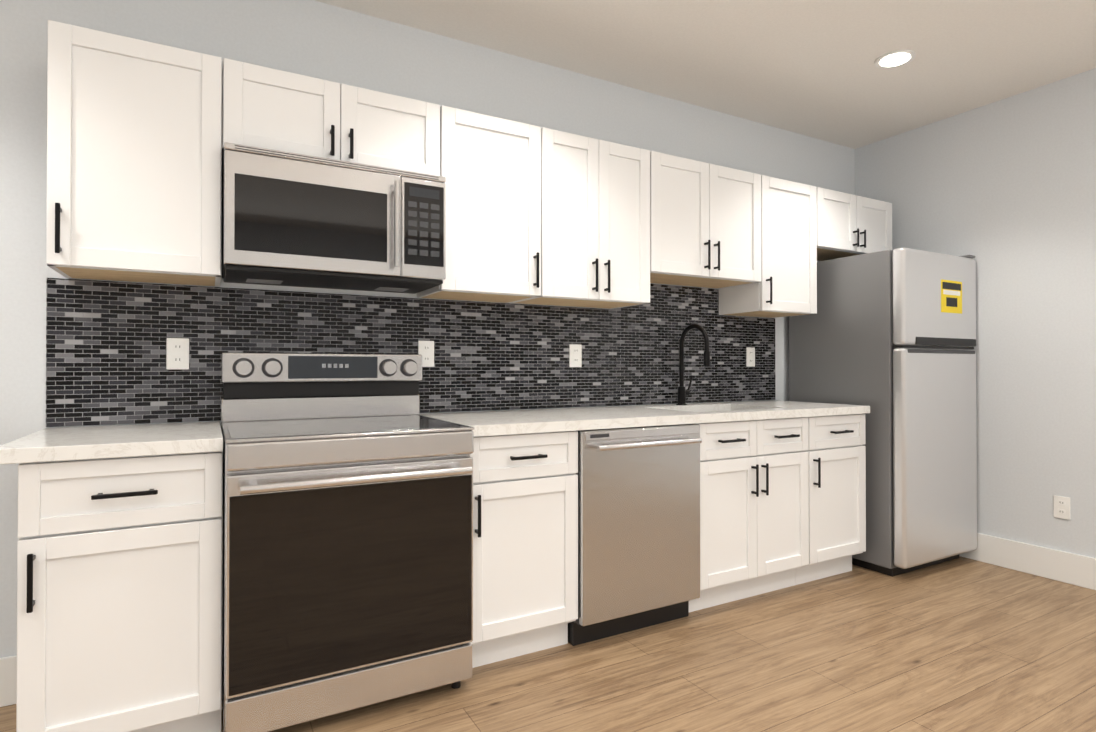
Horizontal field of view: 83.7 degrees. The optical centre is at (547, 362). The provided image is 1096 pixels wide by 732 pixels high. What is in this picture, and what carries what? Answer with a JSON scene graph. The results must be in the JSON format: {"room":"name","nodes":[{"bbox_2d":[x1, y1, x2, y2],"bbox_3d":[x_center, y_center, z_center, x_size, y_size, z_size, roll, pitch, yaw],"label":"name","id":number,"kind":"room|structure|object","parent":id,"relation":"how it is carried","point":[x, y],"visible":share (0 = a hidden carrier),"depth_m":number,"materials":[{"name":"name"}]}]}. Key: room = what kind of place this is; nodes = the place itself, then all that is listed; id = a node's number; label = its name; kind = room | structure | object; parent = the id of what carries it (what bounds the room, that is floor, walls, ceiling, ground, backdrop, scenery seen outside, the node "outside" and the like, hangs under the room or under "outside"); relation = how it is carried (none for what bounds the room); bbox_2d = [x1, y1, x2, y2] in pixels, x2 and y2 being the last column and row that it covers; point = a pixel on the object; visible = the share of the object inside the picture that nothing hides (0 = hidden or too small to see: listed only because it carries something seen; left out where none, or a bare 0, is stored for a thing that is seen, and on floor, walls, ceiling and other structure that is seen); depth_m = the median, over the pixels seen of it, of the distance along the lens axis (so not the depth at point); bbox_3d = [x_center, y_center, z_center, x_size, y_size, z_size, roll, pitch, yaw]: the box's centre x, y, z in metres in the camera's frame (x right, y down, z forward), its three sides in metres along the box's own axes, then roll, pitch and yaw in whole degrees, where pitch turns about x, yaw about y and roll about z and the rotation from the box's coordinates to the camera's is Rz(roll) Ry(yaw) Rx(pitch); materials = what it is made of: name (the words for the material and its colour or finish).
{"room":"kitchen","nodes":[
{"label":"kitchen","id":0,"kind":"room"},
{"bbox_2d":[0,0,854,657],"bbox_3d":[-0.954,-0.176,2.577,7.200,2.635,0.100,0,0,-29],"label":"wall","id":1,"kind":"structure","parent":0,"point":[320,40],"depth_m":2.50,"materials":[{"name":"paint"}]},
{"bbox_2d":[0,655,16,706],"bbox_3d":[-2.818,1.053,1.462,2.626,0.160,0.015,0,0,-29],"label":"baseboard","id":2,"kind":"structure","parent":1,"relation":"attached to","point":[8,680],"depth_m":2.03,"materials":[{"name":"white wood"}]},
{"bbox_2d":[46,20,221,286],"bbox_3d":[-1.375,-0.664,2.079,0.467,0.741,0.360,0,0,-29],"label":"upper cabinet","id":3,"kind":"object","parent":1,"relation":"attached to","point":[134,159],"visible":1,"depth_m":1.96,"materials":[{"name":"white paint"}]},
{"bbox_2d":[222,58,439,175],"bbox_3d":[-0.834,-0.879,2.382,0.768,0.307,0.360,0,0,-29],"label":"upper cabinet","id":4,"kind":"object","parent":1,"relation":"attached to","point":[271,108],"visible":0.67,"depth_m":2.23,"materials":[{"name":"white paint"}]},
{"bbox_2d":[222,142,445,293],"bbox_3d":[-0.811,-0.514,2.339,0.761,0.418,0.434,0,0,-29],"label":"microwave","id":5,"kind":"object","parent":4,"relation":"attached to","point":[294,219],"visible":0.98,"depth_m":2.18,"materials":[{"name":"grey metal"}]},
{"bbox_2d":[46,278,774,426],"bbox_3d":[-0.145,-0.106,2.965,3.590,0.664,0.008,0,0,-29],"label":"backsplash","id":6,"kind":"structure","parent":1,"relation":"attached to","point":[106,343],"depth_m":2.71,"materials":[{"name":"tile"}]},
{"bbox_2d":[166,338,188,368],"bbox_3d":[-1.373,-0.033,2.271,0.072,0.116,0.008,0,0,-29],"label":"electrical outlet","id":7,"kind":"object","parent":6,"relation":"attached to","point":[177,353],"visible":1,"depth_m":2.27,"materials":[{"name":"white plastic"}]},
{"bbox_2d":[418,341,433,366],"bbox_3d":[-0.543,-0.040,2.733,0.072,0.116,0.008,0,0,-29],"label":"electrical outlet","id":8,"kind":"object","parent":6,"relation":"attached to","point":[426,350],"visible":0.92,"depth_m":2.73,"materials":[{"name":"white plastic"}]},
{"bbox_2d":[569,344,581,366],"bbox_3d":[0.141,-0.035,3.114,0.072,0.116,0.008,0,0,-29],"label":"electrical outlet","id":9,"kind":"object","parent":6,"relation":"attached to","point":[575,355],"visible":1,"depth_m":3.11,"materials":[{"name":"white plastic"}]},
{"bbox_2d":[746,347,754,366],"bbox_3d":[1.234,-0.035,3.723,0.072,0.116,0.008,0,0,-29],"label":"electrical outlet","id":10,"kind":"object","parent":6,"relation":"attached to","point":[750,356],"visible":1,"depth_m":3.72,"materials":[{"name":"white plastic"}]},
{"bbox_2d":[417,105,540,302],"bbox_3d":[-0.298,-0.659,2.679,0.456,0.741,0.360,0,0,-29],"label":"upper cabinet","id":11,"kind":"object","parent":1,"relation":"attached to","point":[490,168],"visible":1,"depth_m":2.56,"materials":[{"name":"white paint"}]},
{"bbox_2d":[512,127,649,308],"bbox_3d":[0.165,-0.658,2.937,0.599,0.741,0.360,0,0,-29],"label":"upper cabinet","id":12,"kind":"object","parent":1,"relation":"attached to","point":[595,223],"visible":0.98,"depth_m":2.80,"materials":[{"name":"white paint"}]},
{"bbox_2d":[650,151,760,288],"bbox_3d":[0.760,-0.732,3.269,0.760,0.587,0.360,0,0,-29],"label":"upper cabinet","id":13,"kind":"object","parent":1,"relation":"attached to","point":[705,225],"visible":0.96,"depth_m":3.13,"materials":[{"name":"white paint"}]},
{"bbox_2d":[719,175,816,317],"bbox_3d":[1.293,-0.653,3.565,0.455,0.741,0.360,0,0,-29],"label":"upper cabinet","id":14,"kind":"object","parent":1,"relation":"attached to","point":[786,286],"visible":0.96,"depth_m":3.45,"materials":[{"name":"white paint"}]},
{"bbox_2d":[817,187,891,260],"bbox_3d":[1.812,-0.848,3.856,0.729,0.347,0.360,0,0,-29],"label":"upper cabinet","id":15,"kind":"object","parent":1,"relation":"attached to","point":[848,225],"visible":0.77,"depth_m":3.71,"materials":[{"name":"white paint"}]},
{"bbox_2d":[0,556,1095,731],"bbox_3d":[0.336,1.175,0.252,7.200,0.100,5.400,0,0,-29],"label":"floor","id":16,"kind":"structure","parent":0,"point":[961,644],"depth_m":2.26,"materials":[{"name":"brown wood"}]},
{"bbox_2d":[16,451,222,731],"bbox_3d":[-1.308,0.699,1.945,0.472,0.875,0.643,0,0,-29],"label":"base cabinet","id":17,"kind":"object","parent":16,"relation":"on","point":[119,594],"visible":0.98,"depth_m":1.70,"materials":[{"name":"white paint"}]},
{"bbox_2d":[0,421,222,463],"bbox_3d":[-1.332,0.241,1.940,0.522,0.039,0.632,0,0,-29],"label":"countertop","id":18,"kind":"structure","parent":17,"relation":"on","point":[72,443],"depth_m":1.74,"materials":[{"name":"white stone"}]},
{"bbox_2d":[221,352,473,731],"bbox_3d":[-0.732,0.550,2.188,0.761,1.177,0.736,0,0,-29],"label":"range","id":19,"kind":"object","parent":16,"relation":"on","point":[347,569],"visible":1,"depth_m":1.94,"materials":[{"name":"silver metal"}]},
{"bbox_2d":[470,431,577,667],"bbox_3d":[-0.223,0.704,2.549,0.470,0.875,0.643,0,0,-29],"label":"base cabinet","id":20,"kind":"object","parent":16,"relation":"on","point":[525,543],"visible":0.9,"depth_m":2.31,"materials":[{"name":"white paint"}]},
{"bbox_2d":[568,423,701,645],"bbox_3d":[0.270,0.707,2.790,0.617,0.872,0.667,0,0,-29],"label":"dishwasher","id":21,"kind":"object","parent":16,"relation":"on","point":[638,527],"visible":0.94,"depth_m":2.53,"materials":[{"name":"silver metal"}]},
{"bbox_2d":[689,417,808,611],"bbox_3d":[0.852,0.708,3.148,0.740,0.875,0.643,0,0,-29],"label":"base cabinet","id":22,"kind":"object","parent":16,"relation":"on","point":[754,507],"visible":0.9,"depth_m":2.89,"materials":[{"name":"white paint"}]},
{"bbox_2d":[419,400,869,436],"bbox_3d":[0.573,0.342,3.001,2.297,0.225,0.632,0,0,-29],"label":"countertop","id":23,"kind":"structure","parent":22,"relation":"on","point":[491,423],"depth_m":2.73,"materials":[{"name":"white stone"}]},
{"bbox_2d":[676,324,709,404],"bbox_3d":[0.802,0.012,3.306,0.108,0.441,0.242,0,0,-29],"label":"faucet","id":24,"kind":"object","parent":23,"relation":"on","point":[683,393],"visible":1,"depth_m":3.35,"materials":[{"name":"black metal"}]},
{"bbox_2d":[795,414,865,584],"bbox_3d":[1.378,0.710,3.441,0.460,0.875,0.643,0,0,-29],"label":"base cabinet","id":25,"kind":"object","parent":16,"relation":"on","point":[837,493],"visible":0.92,"depth_m":3.20,"materials":[{"name":"white paint"}]},
{"bbox_2d":[789,248,976,576],"bbox_3d":[2.000,0.264,3.686,0.718,1.770,0.732,0,0,-29],"label":"fridge","id":26,"kind":"object","parent":16,"relation":"on","point":[888,337],"visible":0.9,"depth_m":3.36,"materials":[{"name":"silver metal"}]},
{"bbox_2d":[315,0,1095,148],"bbox_3d":[0.336,-1.560,0.272,7.200,0.100,5.400,0,0,-29],"label":"ceiling","id":27,"kind":"structure","parent":0,"point":[809,68],"depth_m":2.90,"materials":[{"name":"paint"}]},
{"bbox_2d":[875,49,915,68],"bbox_3d":[1.700,-1.487,3.000,0.176,0.007,0.176,0,0,-29],"label":"recessed light","id":28,"kind":"object","parent":27,"relation":"in","point":[894,59],"visible":1,"depth_m":2.99,"materials":[{"name":"white"}]},
{"bbox_2d":[855,68,1095,557],"bbox_3d":[3.437,-0.180,1.990,0.100,2.635,5.200,0,0,-29],"label":"wall","id":29,"kind":"structure","parent":0,"point":[1003,191],"depth_m":3.36,"materials":[{"name":"paint"}]},
{"bbox_2d":[959,533,1095,589],"bbox_3d":[3.382,1.057,1.959,0.015,0.160,5.176,0,0,-29],"label":"baseboard","id":30,"kind":"structure","parent":29,"relation":"attached to","point":[1067,567],"depth_m":3.29,"materials":[{"name":"white wood"}]},
{"bbox_2d":[1053,495,1070,519],"bbox_3d":[2.693,0.759,3.207,0.008,0.116,0.072,0,0,-29],"label":"electrical outlet","id":31,"kind":"object","parent":29,"relation":"attached to","point":[1061,504],"visible":1,"depth_m":3.21,"materials":[{"name":"white plastic"}]}
]}

